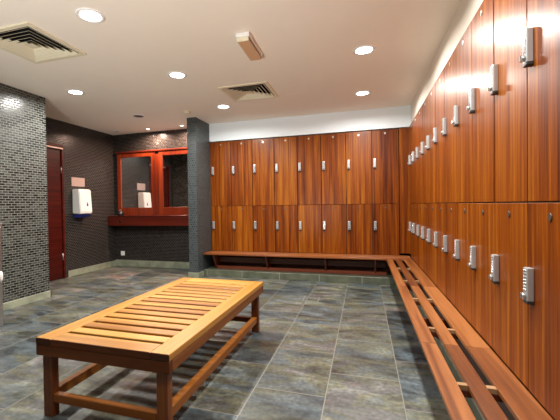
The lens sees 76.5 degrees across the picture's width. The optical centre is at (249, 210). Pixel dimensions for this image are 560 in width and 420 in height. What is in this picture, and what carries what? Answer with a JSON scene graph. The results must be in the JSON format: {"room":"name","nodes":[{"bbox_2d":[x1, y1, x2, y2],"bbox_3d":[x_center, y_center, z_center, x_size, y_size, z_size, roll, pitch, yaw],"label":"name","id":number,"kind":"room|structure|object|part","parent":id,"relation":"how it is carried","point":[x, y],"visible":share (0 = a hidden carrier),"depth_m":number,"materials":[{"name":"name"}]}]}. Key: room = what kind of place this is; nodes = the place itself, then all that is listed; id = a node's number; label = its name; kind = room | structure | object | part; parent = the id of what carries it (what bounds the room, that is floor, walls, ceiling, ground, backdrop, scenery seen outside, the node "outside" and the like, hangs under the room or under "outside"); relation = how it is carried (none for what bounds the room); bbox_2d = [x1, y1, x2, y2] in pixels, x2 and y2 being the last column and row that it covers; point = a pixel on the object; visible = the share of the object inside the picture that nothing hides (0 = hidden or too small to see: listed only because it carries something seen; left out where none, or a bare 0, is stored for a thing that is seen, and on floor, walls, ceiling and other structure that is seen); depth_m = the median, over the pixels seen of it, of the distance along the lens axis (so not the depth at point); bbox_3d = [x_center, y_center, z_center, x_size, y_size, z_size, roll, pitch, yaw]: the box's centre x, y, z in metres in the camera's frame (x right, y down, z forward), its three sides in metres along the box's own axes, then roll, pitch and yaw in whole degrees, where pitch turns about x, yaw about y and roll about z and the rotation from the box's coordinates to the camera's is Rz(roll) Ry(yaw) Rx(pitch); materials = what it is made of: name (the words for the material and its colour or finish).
{"room":"changing room","nodes":[
{"label":"changing room","id":0,"kind":"room"},
{"bbox_2d":[0,83,49,302],"bbox_3d":[-3.821,-0.110,2.169,0.940,2.538,5.195,-1,1,18],"label":"wall","id":1,"kind":"structure","parent":0,"point":[23,157],"depth_m":4.18,"materials":[{"name":"grey tile"}]},
{"bbox_2d":[3,291,50,310],"bbox_3d":[-3.346,1.112,2.046,0.014,0.085,5.209,-1,1,18],"label":"baseboard","id":2,"kind":"structure","parent":1,"relation":"attached to","point":[30,299],"depth_m":4.18,"materials":[{"name":"tile"}]},
{"bbox_2d":[46,117,115,277],"bbox_3d":[-3.034,-0.172,5.907,0.150,2.538,2.405,-1,1,18],"label":"wall","id":3,"kind":"structure","parent":0,"point":[88,154],"depth_m":6.23,"materials":[{"name":"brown tile"}]},
{"bbox_2d":[46,142,65,280],"bbox_3d":[-3.173,0.033,5.322,0.180,2.150,0.870,-1,1,18],"label":"door","id":4,"kind":"structure","parent":3,"relation":"in","point":[54,152],"depth_m":5.59,"materials":[{"name":"red wood"}]},
{"bbox_2d":[71,177,84,186],"bbox_3d":[-2.922,-0.481,6.010,0.006,0.150,0.290,-1,1,18],"label":"sign plate","id":5,"kind":"object","parent":3,"relation":"attached to","point":[80,182],"visible":1,"depth_m":6.01,"materials":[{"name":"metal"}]},
{"bbox_2d":[72,189,91,217],"bbox_3d":[-2.838,-0.117,5.984,0.173,0.480,0.270,-1,1,18],"label":"dispenser","id":6,"kind":"object","parent":3,"relation":"attached to","point":[82,205],"visible":1,"depth_m":5.89,"materials":[{"name":"white plastic"}]},
{"bbox_2d":[74,214,89,217],"bbox_3d":[-2.841,0.086,5.989,0.160,0.075,0.230,-1,1,18],"label":"paper tray","id":7,"kind":"object","parent":6,"relation":"on","point":[75,215],"depth_m":5.90,"materials":[{"name":"blue plastic"}]},
{"bbox_2d":[68,260,115,276],"bbox_3d":[-2.795,1.036,6.343,0.014,0.105,1.170,-1,1,18],"label":"baseboard","id":8,"kind":"structure","parent":3,"relation":"attached to","point":[83,270],"depth_m":6.25,"materials":[{"name":"tile"}]},
{"bbox_2d":[113,129,188,261],"bbox_3d":[-1.685,-0.202,6.657,1.960,2.538,0.150,-1,1,18],"label":"wall","id":9,"kind":"structure","parent":0,"point":[146,243],"depth_m":6.64,"materials":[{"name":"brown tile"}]},
{"bbox_2d":[117,151,155,214],"bbox_3d":[-2.155,-0.498,6.706,0.830,1.186,0.033,-1,1,18],"label":"wall mirror","id":10,"kind":"object","parent":9,"relation":"attached to","point":[135,171],"visible":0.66,"depth_m":6.70,"materials":[{"name":"red mirror"}]},
{"bbox_3d":[-2.513,-0.495,6.821,0.078,1.186,0.033,-1,1,18],"label":"frame rail","id":11,"kind":"part","parent":10,"relation":"part of","materials":[{"name":"red wood"}]},
{"bbox_3d":[-2.164,-1.049,6.699,0.674,0.085,0.033,-1,1,18],"label":"frame rail","id":12,"kind":"part","parent":10,"relation":"part of","materials":[{"name":"red wood"}]},
{"bbox_2d":[121,156,151,207],"bbox_3d":[-2.154,-0.529,6.712,0.678,0.960,0.018,-1,1,18],"label":"mirror glass","id":13,"kind":"object","parent":10,"relation":"on","point":[136,171],"depth_m":6.70,"materials":[{"name":"grey mirror"}]},
{"bbox_3d":[-2.148,0.022,6.713,0.674,0.145,0.033,-1,1,18],"label":"frame rail","id":14,"kind":"part","parent":10,"relation":"part of","materials":[{"name":"red wood"}]},
{"bbox_3d":[-1.798,-0.502,6.591,0.078,1.186,0.033,-1,1,18],"label":"frame rail","id":15,"kind":"part","parent":10,"relation":"part of","materials":[{"name":"red wood"}]},
{"bbox_2d":[107,215,188,225],"bbox_3d":[-1.734,0.186,6.490,1.960,0.188,0.212,-1,1,18],"label":"countertop","id":16,"kind":"structure","parent":9,"relation":"attached to","point":[126,220],"depth_m":6.42,"materials":[{"name":"red wood"}]},
{"bbox_2d":[117,210,123,215],"bbox_3d":[-2.445,0.044,6.670,0.132,0.112,0.132,-1,1,18],"label":"container","id":17,"kind":"object","parent":16,"relation":"on","point":[119,213],"visible":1,"depth_m":6.62,"materials":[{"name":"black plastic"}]},
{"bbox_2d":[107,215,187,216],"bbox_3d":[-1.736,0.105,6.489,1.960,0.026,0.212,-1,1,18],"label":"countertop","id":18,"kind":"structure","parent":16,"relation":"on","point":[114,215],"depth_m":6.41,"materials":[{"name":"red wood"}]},
{"bbox_2d":[115,147,186,153],"bbox_3d":[-1.697,-1.113,6.540,1.888,0.027,0.050,-1,1,18],"label":"trim","id":19,"kind":"structure","parent":9,"relation":"attached to","point":[183,147],"depth_m":6.58,"materials":[{"name":"red wood"}]},
{"bbox_2d":[116,259,188,268],"bbox_3d":[-1.685,1.008,6.593,1.946,0.120,0.014,-1,1,18],"label":"baseboard","id":20,"kind":"structure","parent":9,"relation":"attached to","point":[137,263],"depth_m":6.63,"materials":[{"name":"tile"}]},
{"bbox_2d":[155,154,159,214],"bbox_3d":[-1.717,-0.481,6.573,0.083,1.141,0.020,-1,1,18],"label":"trim","id":21,"kind":"structure","parent":9,"relation":"attached to","point":[156,155],"depth_m":6.57,"materials":[{"name":"red wood"}]},
{"bbox_2d":[158,149,187,214],"bbox_3d":[-1.233,-0.508,6.409,0.938,1.186,0.033,-1,1,18],"label":"wall mirror","id":22,"kind":"object","parent":9,"relation":"attached to","point":[173,164],"visible":0.5,"depth_m":6.46,"materials":[{"name":"red wood"}]},
{"bbox_3d":[-1.642,-0.504,6.541,0.078,1.186,0.033,-1,1,18],"label":"frame rail","id":23,"kind":"part","parent":22,"relation":"part of","materials":[{"name":"red wood"}]},
{"bbox_3d":[-1.241,-1.059,6.402,0.782,0.085,0.033,-1,1,18],"label":"frame rail","id":24,"kind":"part","parent":22,"relation":"part of","materials":[{"name":"red wood"}]},
{"bbox_2d":[163,154,187,206],"bbox_3d":[-1.232,-0.538,6.415,0.786,0.960,0.018,-1,1,18],"label":"mirror glass","id":25,"kind":"object","parent":22,"relation":"on","point":[175,166],"depth_m":6.45,"materials":[{"name":"mirror"}]},
{"bbox_3d":[-1.225,0.012,6.416,0.782,0.145,0.033,-1,1,18],"label":"frame rail","id":26,"kind":"part","parent":22,"relation":"part of","materials":[{"name":"red wood"}]},
{"bbox_2d":[187,117,212,272],"bbox_3d":[-0.736,-0.209,6.153,0.155,2.538,1.150,-1,1,18],"label":"wall pillar","id":27,"kind":"structure","parent":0,"point":[198,144],"depth_m":5.65,"materials":[{"name":"tile"}]},
{"bbox_2d":[188,271,203,277],"bbox_3d":[-0.792,1.024,5.937,0.183,0.080,0.690,-1,1,18],"label":"baseboard","id":28,"kind":"structure","parent":27,"relation":"attached to","point":[190,274],"depth_m":5.62,"materials":[{"name":"tile"}]},
{"bbox_2d":[0,266,450,419],"bbox_3d":[-0.995,1.159,2.631,6.010,0.103,8.060,-1,1,18],"label":"floor","id":29,"kind":"structure","parent":0,"point":[355,352],"depth_m":2.56,"materials":[{"name":"tile"}]},
{"bbox_2d":[0,223,2,325],"bbox_3d":[-2.632,0.626,3.347,0.452,1.000,0.320,-1,1,18],"label":"waste bin","id":30,"kind":"object","parent":29,"relation":"on","point":[1,272],"visible":1,"depth_m":3.42,"materials":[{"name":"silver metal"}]},
{"bbox_3d":[-2.399,0.639,3.399,0.040,0.105,0.040,-1,1,18],"label":"handle","id":31,"kind":"part","parent":30,"relation":"part of","materials":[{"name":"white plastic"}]},
{"bbox_2d":[36,277,262,419],"bbox_3d":[-0.517,0.887,2.571,0.820,0.435,1.643,-1,1,18],"label":"slatted bench","id":32,"kind":"object","parent":29,"relation":"on","point":[156,330],"visible":1,"depth_m":1.99,"materials":[{"name":"brown wood"}]},
{"bbox_3d":[-1.093,0.923,1.943,0.062,0.398,0.050,-1,1,18],"label":"leg","id":33,"kind":"part","parent":32,"relation":"part of","materials":[{"name":"brown wood"}]},
{"bbox_3d":[-0.861,0.691,2.678,0.104,0.036,1.643,-1,1,18],"label":"rail","id":34,"kind":"part","parent":32,"relation":"part of","materials":[{"name":"brown wood"}]},
{"bbox_3d":[-0.417,0.915,1.726,0.062,0.398,0.050,-1,1,18],"label":"leg","id":35,"kind":"part","parent":32,"relation":"part of","materials":[{"name":"brown wood"}]},
{"bbox_3d":[-0.179,0.684,2.458,0.104,0.036,1.643,-1,1,18],"label":"rail","id":36,"kind":"part","parent":32,"relation":"part of","materials":[{"name":"brown wood"}]},
{"bbox_3d":[0.048,0.889,3.173,0.062,0.398,0.050,-1,1,18],"label":"leg","id":37,"kind":"part","parent":32,"relation":"part of","materials":[{"name":"brown wood"}]},
{"bbox_2d":[408,289,484,419],"bbox_3d":[1.070,1.046,1.532,0.018,0.098,6.935,-1,1,18],"label":"baseboard","id":38,"kind":"structure","parent":29,"relation":"on","point":[475,410],"depth_m":2.25,"materials":[{"name":"green tile"}]},
{"bbox_2d":[406,265,554,419],"bbox_3d":[1.335,0.940,1.445,0.542,0.303,6.935,-1,1,18],"label":"trim","id":39,"kind":"structure","parent":29,"relation":"on","point":[508,414],"depth_m":1.87,"materials":[{"name":"brown wood"}]},
{"bbox_2d":[407,121,415,259],"bbox_3d":[2.385,-0.255,4.739,0.469,1.875,0.372,-1,1,18],"label":"locker","id":40,"kind":"object","parent":39,"relation":"on","point":[409,163],"visible":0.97,"depth_m":4.82,"materials":[{"name":"brown wood"}]},
{"bbox_2d":[409,126,411,253],"bbox_3d":[2.297,-0.283,5.047,0.026,1.825,0.152,-1,1,18],"label":"trim","id":41,"kind":"structure","parent":40,"relation":"attached to","point":[409,126],"depth_m":5.04,"materials":[{"name":"brown wood"}]},
{"bbox_3d":[2.217,0.285,4.803,0.018,0.754,0.365,-1,1,18],"label":"door","id":42,"kind":"part","parent":40,"relation":"part of","materials":[{"name":"brown wood"}]},
{"bbox_3d":[2.203,-0.642,4.790,0.018,1.089,0.365,-1,1,18],"label":"door","id":43,"kind":"part","parent":40,"relation":"part of","materials":[{"name":"brown wood"}]},
{"bbox_2d":[411,114,420,265],"bbox_3d":[2.270,-0.248,4.383,0.471,1.875,0.372,-1,1,18],"label":"locker","id":44,"kind":"object","parent":39,"relation":"on","point":[414,160],"visible":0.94,"depth_m":4.45,"materials":[{"name":"brown wood"}]},
{"bbox_3d":[2.088,-0.635,4.435,0.018,1.089,0.365,-1,1,18],"label":"door","id":45,"kind":"part","parent":44,"relation":"part of","materials":[{"name":"brown wood"}]},
{"bbox_3d":[2.101,0.292,4.447,0.018,0.754,0.365,-1,1,18],"label":"door","id":46,"kind":"part","parent":44,"relation":"part of","materials":[{"name":"brown wood"}]},
{"bbox_2d":[415,106,424,270],"bbox_3d":[2.156,-0.242,4.027,0.470,1.875,0.372,-1,1,18],"label":"locker","id":47,"kind":"object","parent":39,"relation":"on","point":[418,156],"visible":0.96,"depth_m":4.09,"materials":[{"name":"brown wood"}]},
{"bbox_3d":[1.973,-0.629,4.079,0.018,1.089,0.365,-1,1,18],"label":"door","id":48,"kind":"part","parent":47,"relation":"part of","materials":[{"name":"brown wood"}]},
{"bbox_3d":[1.989,0.298,4.090,0.018,0.754,0.365,-1,1,18],"label":"door","id":49,"kind":"part","parent":47,"relation":"part of","materials":[{"name":"brown wood"}]},
{"bbox_2d":[419,96,429,277],"bbox_3d":[2.042,-0.235,3.671,0.469,1.875,0.372,-1,1,18],"label":"locker","id":50,"kind":"object","parent":39,"relation":"on","point":[423,151],"visible":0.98,"depth_m":3.74,"materials":[{"name":"brown wood"}]},
{"bbox_3d":[1.859,-0.623,3.722,0.018,1.089,0.365,-1,1,18],"label":"door","id":51,"kind":"part","parent":50,"relation":"part of","materials":[{"name":"brown wood"}]},
{"bbox_3d":[1.873,0.305,3.735,0.018,0.754,0.365,-1,1,18],"label":"door","id":52,"kind":"part","parent":50,"relation":"part of","materials":[{"name":"brown wood"}]},
{"bbox_2d":[425,83,436,285],"bbox_3d":[1.927,-0.229,3.315,0.471,1.875,0.372,-1,1,18],"label":"locker","id":53,"kind":"object","parent":39,"relation":"on","point":[430,146],"visible":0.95,"depth_m":3.37,"materials":[{"name":"brown wood"}]},
{"bbox_3d":[1.743,-0.616,3.367,0.018,1.089,0.365,-1,1,18],"label":"door","id":54,"kind":"part","parent":53,"relation":"part of","materials":[{"name":"brown wood"}]},
{"bbox_3d":[1.759,0.311,3.379,0.018,0.754,0.365,-1,1,18],"label":"door","id":55,"kind":"part","parent":53,"relation":"part of","materials":[{"name":"brown wood"}]},
{"bbox_2d":[432,67,446,296],"bbox_3d":[1.812,-0.222,2.959,0.471,1.875,0.372,-1,1,18],"label":"locker","id":56,"kind":"object","parent":39,"relation":"on","point":[437,139],"visible":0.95,"depth_m":3.02,"materials":[{"name":"brown wood"}]},
{"bbox_3d":[1.630,-0.610,3.010,0.018,1.089,0.365,-1,1,18],"label":"door","id":57,"kind":"part","parent":56,"relation":"part of","materials":[{"name":"brown wood"}]},
{"bbox_3d":[1.643,0.318,3.023,0.018,0.754,0.365,-1,1,18],"label":"door","id":58,"kind":"part","parent":56,"relation":"part of","materials":[{"name":"brown wood"}]},
{"bbox_2d":[440,48,460,308],"bbox_3d":[1.699,-0.216,2.603,0.469,1.875,0.372,-1,1,18],"label":"locker","id":59,"kind":"object","parent":39,"relation":"on","point":[449,132],"visible":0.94,"depth_m":2.66,"materials":[{"name":"brown wood"}]},
{"bbox_3d":[1.516,-0.603,2.655,0.018,1.089,0.365,-1,1,18],"label":"door","id":60,"kind":"part","parent":59,"relation":"part of","materials":[{"name":"brown wood"}]},
{"bbox_3d":[1.530,0.324,2.667,0.018,0.754,0.365,-1,1,18],"label":"door","id":61,"kind":"part","parent":59,"relation":"part of","materials":[{"name":"brown wood"}]},
{"bbox_2d":[451,21,477,326],"bbox_3d":[1.584,-0.209,2.247,0.471,1.875,0.372,-1,1,18],"label":"locker","id":62,"kind":"object","parent":39,"relation":"on","point":[462,119],"visible":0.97,"depth_m":2.30,"materials":[{"name":"brown wood"}]},
{"bbox_3d":[1.400,-0.597,2.299,0.018,1.089,0.365,-1,1,18],"label":"door","id":63,"kind":"part","parent":62,"relation":"part of","materials":[{"name":"brown wood"}]},
{"bbox_3d":[1.416,0.331,2.311,0.018,0.754,0.365,-1,1,18],"label":"door","id":64,"kind":"part","parent":62,"relation":"part of","materials":[{"name":"brown wood"}]},
{"bbox_2d":[386,259,552,419],"bbox_3d":[1.002,0.840,1.592,0.334,0.229,6.813,-1,1,18],"label":"bench","id":65,"kind":"object","parent":39,"relation":"attached to","point":[506,388],"visible":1,"depth_m":1.70,"materials":[{"name":"brown wood"}]},
{"bbox_2d":[466,0,500,351],"bbox_3d":[1.469,-0.203,1.891,0.470,1.875,0.372,-1,1,18],"label":"locker","id":66,"kind":"object","parent":39,"relation":"on","point":[481,104],"visible":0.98,"depth_m":1.94,"materials":[{"name":"brown wood"}]},
{"bbox_3d":[1.286,-0.590,1.943,0.018,1.089,0.365,-1,1,18],"label":"door","id":67,"kind":"part","parent":66,"relation":"part of","materials":[{"name":"brown wood"}]},
{"bbox_3d":[1.302,0.337,1.955,0.018,0.754,0.365,-1,1,18],"label":"door","id":68,"kind":"part","parent":66,"relation":"part of","materials":[{"name":"brown wood"}]},
{"bbox_2d":[488,0,534,388],"bbox_3d":[1.355,-0.196,1.535,0.470,1.875,0.372,-1,1,18],"label":"locker","id":69,"kind":"object","parent":39,"relation":"on","point":[509,80],"visible":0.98,"depth_m":1.58,"materials":[{"name":"brown wood"}]},
{"bbox_3d":[1.173,-0.584,1.586,0.018,1.089,0.365,-1,1,18],"label":"door","id":70,"kind":"part","parent":69,"relation":"part of","materials":[{"name":"brown wood"}]},
{"bbox_3d":[1.186,0.344,1.599,0.018,0.754,0.365,-1,1,18],"label":"door","id":71,"kind":"part","parent":69,"relation":"part of","materials":[{"name":"brown wood"}]},
{"bbox_2d":[519,0,559,419],"bbox_3d":[1.240,-0.190,1.179,0.471,1.875,0.372,-1,1,18],"label":"locker","id":72,"kind":"object","parent":39,"relation":"on","point":[541,37],"visible":1,"depth_m":1.29,"materials":[{"name":"brown wood"}]},
{"bbox_3d":[1.057,-0.577,1.231,0.018,1.089,0.365,-1,1,18],"label":"door","id":73,"kind":"part","parent":72,"relation":"part of","materials":[{"name":"brown wood"}]},
{"bbox_3d":[1.070,0.350,1.244,0.018,0.754,0.365,-1,1,18],"label":"door","id":74,"kind":"part","parent":72,"relation":"part of","materials":[{"name":"brown wood"}]},
{"bbox_2d":[0,0,461,134],"bbox_3d":[-1.035,-1.476,2.596,6.010,0.100,8.060,-1,1,18],"label":"ceiling","id":75,"kind":"structure","parent":0,"point":[308,59],"depth_m":3.36,"materials":[{"name":"paint"}]},
{"bbox_2d":[0,22,86,63],"bbox_3d":[-1.868,-1.514,3.029,0.604,0.212,0.604,-1,1,18],"label":"ceiling vent","id":76,"kind":"object","parent":75,"relation":"in","point":[25,40],"visible":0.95,"depth_m":3.10,"materials":[{"name":"beige metal"}]},
{"bbox_2d":[66,89,84,94],"bbox_3d":[-2.113,-1.428,4.279,0.206,0.009,0.206,-1,1,18],"label":"recessed light","id":77,"kind":"object","parent":75,"relation":"in","point":[70,91],"visible":1,"depth_m":4.27,"materials":[{"name":"white plastic"}]},
{"bbox_2d":[75,8,105,22],"bbox_3d":[-1.166,-1.420,2.582,0.206,0.009,0.206,-1,1,18],"label":"recessed light","id":78,"kind":"object","parent":75,"relation":"in","point":[90,15],"visible":1,"depth_m":2.57,"materials":[{"name":"white plastic"}]},
{"bbox_2d":[131,114,144,117],"bbox_3d":[-1.719,-1.450,5.448,0.206,0.009,0.206,-1,1,18],"label":"recessed light","id":79,"kind":"object","parent":75,"relation":"in","point":[134,115],"visible":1,"depth_m":5.45,"materials":[{"name":"white plastic"}]},
{"bbox_2d":[168,71,186,78],"bbox_3d":[-0.776,-1.442,3.774,0.206,0.009,0.206,-1,1,18],"label":"recessed light","id":80,"kind":"object","parent":75,"relation":"in","point":[174,74],"visible":1,"depth_m":3.77,"materials":[{"name":"white plastic"}]},
{"bbox_2d":[216,104,230,108],"bbox_3d":[-0.375,-1.464,4.997,0.206,0.009,0.206,-1,1,18],"label":"recessed light","id":81,"kind":"object","parent":75,"relation":"in","point":[222,106],"visible":1,"depth_m":4.98,"materials":[{"name":"white plastic"}]},
{"bbox_2d":[218,81,278,101],"bbox_3d":[-0.007,-1.560,4.375,0.604,0.212,0.604,-1,1,18],"label":"ceiling vent","id":82,"kind":"object","parent":75,"relation":"in","point":[257,90],"visible":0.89,"depth_m":4.42,"materials":[{"name":"beige metal"}]},
{"bbox_2d":[235,31,261,60],"bbox_3d":[-0.003,-1.415,3.074,0.116,0.067,0.430,-1,1,16],"label":"emergency light","id":83,"kind":"object","parent":75,"relation":"attached to","point":[245,40],"visible":1,"depth_m":2.98,"materials":[{"name":"white plastic"}]},
{"bbox_2d":[354,90,370,95],"bbox_3d":[1.427,-1.484,4.483,0.206,0.009,0.206,-1,1,18],"label":"recessed light","id":84,"kind":"object","parent":75,"relation":"in","point":[364,92],"visible":1,"depth_m":4.48,"materials":[{"name":"white plastic"}]},
{"bbox_2d":[352,45,375,54],"bbox_3d":[1.042,-1.462,3.231,0.206,0.009,0.206,-1,1,18],"label":"recessed light","id":85,"kind":"object","parent":75,"relation":"in","point":[364,49],"visible":1,"depth_m":3.22,"materials":[{"name":"white plastic"}]},
{"bbox_2d":[398,133,399,252],"bbox_3d":[1.202,-0.237,6.055,3.595,2.538,0.150,-1,1,18],"label":"wall","id":86,"kind":"structure","parent":0,"point":[398,133],"depth_m":5.61,"materials":[{"name":"brown wood"}]},
{"bbox_2d":[210,143,211,239],"bbox_3d":[-0.612,-0.250,6.275,0.008,1.835,0.396,-1,1,18],"label":"trim","id":87,"kind":"structure","parent":86,"relation":"attached to","point":[210,143],"depth_m":6.09,"materials":[{"name":"brown wood"}]},
{"bbox_2d":[204,266,404,284],"bbox_3d":[1.077,0.991,5.605,3.581,0.098,0.825,-1,1,18],"label":"baseboard","id":88,"kind":"structure","parent":86,"relation":"attached to","point":[388,279],"depth_m":5.28,"materials":[{"name":"green tile"}]},
{"bbox_2d":[203,250,410,275],"bbox_3d":[0.777,0.813,5.448,3.115,0.270,0.380,-1,1,18],"label":"bench","id":89,"kind":"object","parent":88,"relation":"on","point":[217,255],"visible":0.98,"depth_m":5.42,"materials":[{"name":"brown wood"}]},
{"bbox_3d":[0.708,0.922,5.452,2.610,0.050,0.020,-1,1,18],"label":"rail","id":90,"kind":"part","parent":89,"relation":"part of","materials":[{"name":"brown wood"}]},
{"bbox_3d":[0.730,0.804,5.526,2.610,0.085,0.020,-1,1,18],"label":"rail","id":91,"kind":"part","parent":89,"relation":"part of","materials":[{"name":"brown wood"}]},
{"bbox_2d":[209,105,410,142],"bbox_3d":[0.885,-1.347,5.803,3.170,0.302,0.484,-1,1,18],"label":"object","id":92,"kind":"structure","parent":86,"relation":"attached to","point":[390,117],"depth_m":5.51,"materials":[{"name":"paint"}]},
{"bbox_2d":[212,253,416,273],"bbox_3d":[1.127,0.818,5.787,3.595,0.241,0.442,-1,1,18],"label":"trim","id":93,"kind":"structure","parent":86,"relation":"attached to","point":[349,268],"depth_m":5.59,"materials":[{"name":"brown wood"}]},
{"bbox_2d":[211,141,232,250],"bbox_3d":[-0.430,-0.232,6.209,0.372,1.875,0.471,-1,1,18],"label":"locker","id":94,"kind":"object","parent":93,"relation":"on","point":[221,177],"visible":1,"depth_m":6.02,"materials":[{"name":"brown wood"}]},
{"bbox_3d":[-0.493,-0.618,6.026,0.365,1.089,0.018,-1,1,18],"label":"door","id":95,"kind":"part","parent":94,"relation":"part of","materials":[{"name":"brown wood"}]},
{"bbox_3d":[-0.479,0.309,6.039,0.365,0.754,0.018,-1,1,18],"label":"door","id":96,"kind":"part","parent":94,"relation":"part of","materials":[{"name":"brown wood"}]},
{"bbox_2d":[231,140,253,251],"bbox_3d":[-0.074,-0.236,6.094,0.372,1.875,0.471,-1,1,18],"label":"locker","id":97,"kind":"object","parent":93,"relation":"on","point":[241,151],"visible":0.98,"depth_m":5.91,"materials":[{"name":"brown wood"}]},
{"bbox_3d":[-0.137,-0.622,5.912,0.365,1.089,0.018,-1,1,18],"label":"door","id":98,"kind":"part","parent":97,"relation":"part of","materials":[{"name":"brown wood"}]},
{"bbox_3d":[-0.123,0.306,5.924,0.365,0.754,0.018,-1,1,18],"label":"door","id":99,"kind":"part","parent":97,"relation":"part of","materials":[{"name":"brown wood"}]},
{"bbox_2d":[252,138,275,251],"bbox_3d":[0.282,-0.240,5.980,0.372,1.875,0.471,-1,1,18],"label":"locker","id":100,"kind":"object","parent":93,"relation":"on","point":[263,163],"visible":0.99,"depth_m":5.79,"materials":[{"name":"brown wood"}]},
{"bbox_3d":[0.219,-0.626,5.797,0.365,1.089,0.018,-1,1,18],"label":"door","id":101,"kind":"part","parent":100,"relation":"part of","materials":[{"name":"brown wood"}]},
{"bbox_3d":[0.233,0.302,5.809,0.365,0.754,0.018,-1,1,18],"label":"door","id":102,"kind":"part","parent":100,"relation":"part of","materials":[{"name":"brown wood"}]},
{"bbox_2d":[274,136,298,252],"bbox_3d":[0.638,-0.244,5.865,0.372,1.875,0.471,-1,1,18],"label":"locker","id":103,"kind":"object","parent":93,"relation":"on","point":[285,148],"visible":0.97,"depth_m":5.68,"materials":[{"name":"brown wood"}]},
{"bbox_3d":[0.575,-0.629,5.684,0.365,1.089,0.018,-1,1,18],"label":"door","id":104,"kind":"part","parent":103,"relation":"part of","materials":[{"name":"brown wood"}]},
{"bbox_3d":[0.589,0.298,5.694,0.365,0.754,0.018,-1,1,18],"label":"door","id":105,"kind":"part","parent":103,"relation":"part of","materials":[{"name":"brown wood"}]},
{"bbox_2d":[297,135,321,252],"bbox_3d":[0.994,-0.247,5.751,0.372,1.875,0.470,-1,1,18],"label":"locker","id":106,"kind":"object","parent":93,"relation":"on","point":[308,147],"visible":0.96,"depth_m":5.56,"materials":[{"name":"brown wood"}]},
{"bbox_3d":[0.932,-0.633,5.570,0.365,1.089,0.018,-1,1,18],"label":"door","id":107,"kind":"part","parent":106,"relation":"part of","materials":[{"name":"brown wood"}]},
{"bbox_3d":[0.945,0.294,5.582,0.365,0.754,0.018,-1,1,18],"label":"door","id":108,"kind":"part","parent":106,"relation":"part of","materials":[{"name":"brown wood"}]},
{"bbox_2d":[321,133,346,253],"bbox_3d":[1.350,-0.251,5.637,0.372,1.875,0.469,-1,1,18],"label":"locker","id":109,"kind":"object","parent":93,"relation":"on","point":[333,146],"visible":0.99,"depth_m":5.45,"materials":[{"name":"brown wood"}]},
{"bbox_3d":[1.288,-0.637,5.455,0.365,1.089,0.018,-1,1,18],"label":"door","id":110,"kind":"part","parent":109,"relation":"part of","materials":[{"name":"brown wood"}]},
{"bbox_3d":[1.302,0.290,5.468,0.365,0.754,0.018,-1,1,18],"label":"door","id":111,"kind":"part","parent":109,"relation":"part of","materials":[{"name":"brown wood"}]},
{"bbox_2d":[346,131,372,254],"bbox_3d":[1.706,-0.255,5.522,0.372,1.875,0.471,-1,1,18],"label":"locker","id":112,"kind":"object","parent":93,"relation":"on","point":[358,144],"visible":1,"depth_m":5.33,"materials":[{"name":"brown wood"}]},
{"bbox_3d":[1.643,-0.641,5.338,0.365,1.089,0.018,-1,1,18],"label":"door","id":113,"kind":"part","parent":112,"relation":"part of","materials":[{"name":"brown wood"}]},
{"bbox_3d":[1.657,0.286,5.352,0.365,0.754,0.018,-1,1,18],"label":"door","id":114,"kind":"part","parent":112,"relation":"part of","materials":[{"name":"brown wood"}]},
{"bbox_2d":[371,129,399,254],"bbox_3d":[2.062,-0.259,5.407,0.372,1.875,0.471,-1,1,18],"label":"locker","id":115,"kind":"object","parent":93,"relation":"on","point":[385,148],"visible":1,"depth_m":5.22,"materials":[{"name":"brown wood"}]},
{"bbox_3d":[1.999,-0.645,5.225,0.365,1.089,0.018,-1,1,18],"label":"door","id":116,"kind":"part","parent":115,"relation":"part of","materials":[{"name":"brown wood"}]},
{"bbox_3d":[2.014,0.283,5.238,0.365,0.754,0.018,-1,1,18],"label":"door","id":117,"kind":"part","parent":115,"relation":"part of","materials":[{"name":"brown wood"}]},
{"bbox_2d":[399,128,409,253],"bbox_3d":[2.264,-0.284,5.155,0.154,1.825,0.026,-1,1,18],"label":"trim","id":118,"kind":"structure","parent":86,"relation":"attached to","point":[403,132],"depth_m":5.15,"materials":[{"name":"brown wood"}]},
{"bbox_3d":[1.774,-0.188,1.717,0.150,2.538,7.760,-1,1,18],"label":"wall","id":119,"kind":"structure","parent":0,"visible":0},
{"bbox_2d":[411,0,482,122],"bbox_3d":[1.484,-1.300,1.790,0.425,0.308,7.760,-1,1,18],"label":"trim","id":120,"kind":"structure","parent":119,"relation":"attached to","point":[467,9],"depth_m":2.88,"materials":[{"name":"paint"}]}
]}

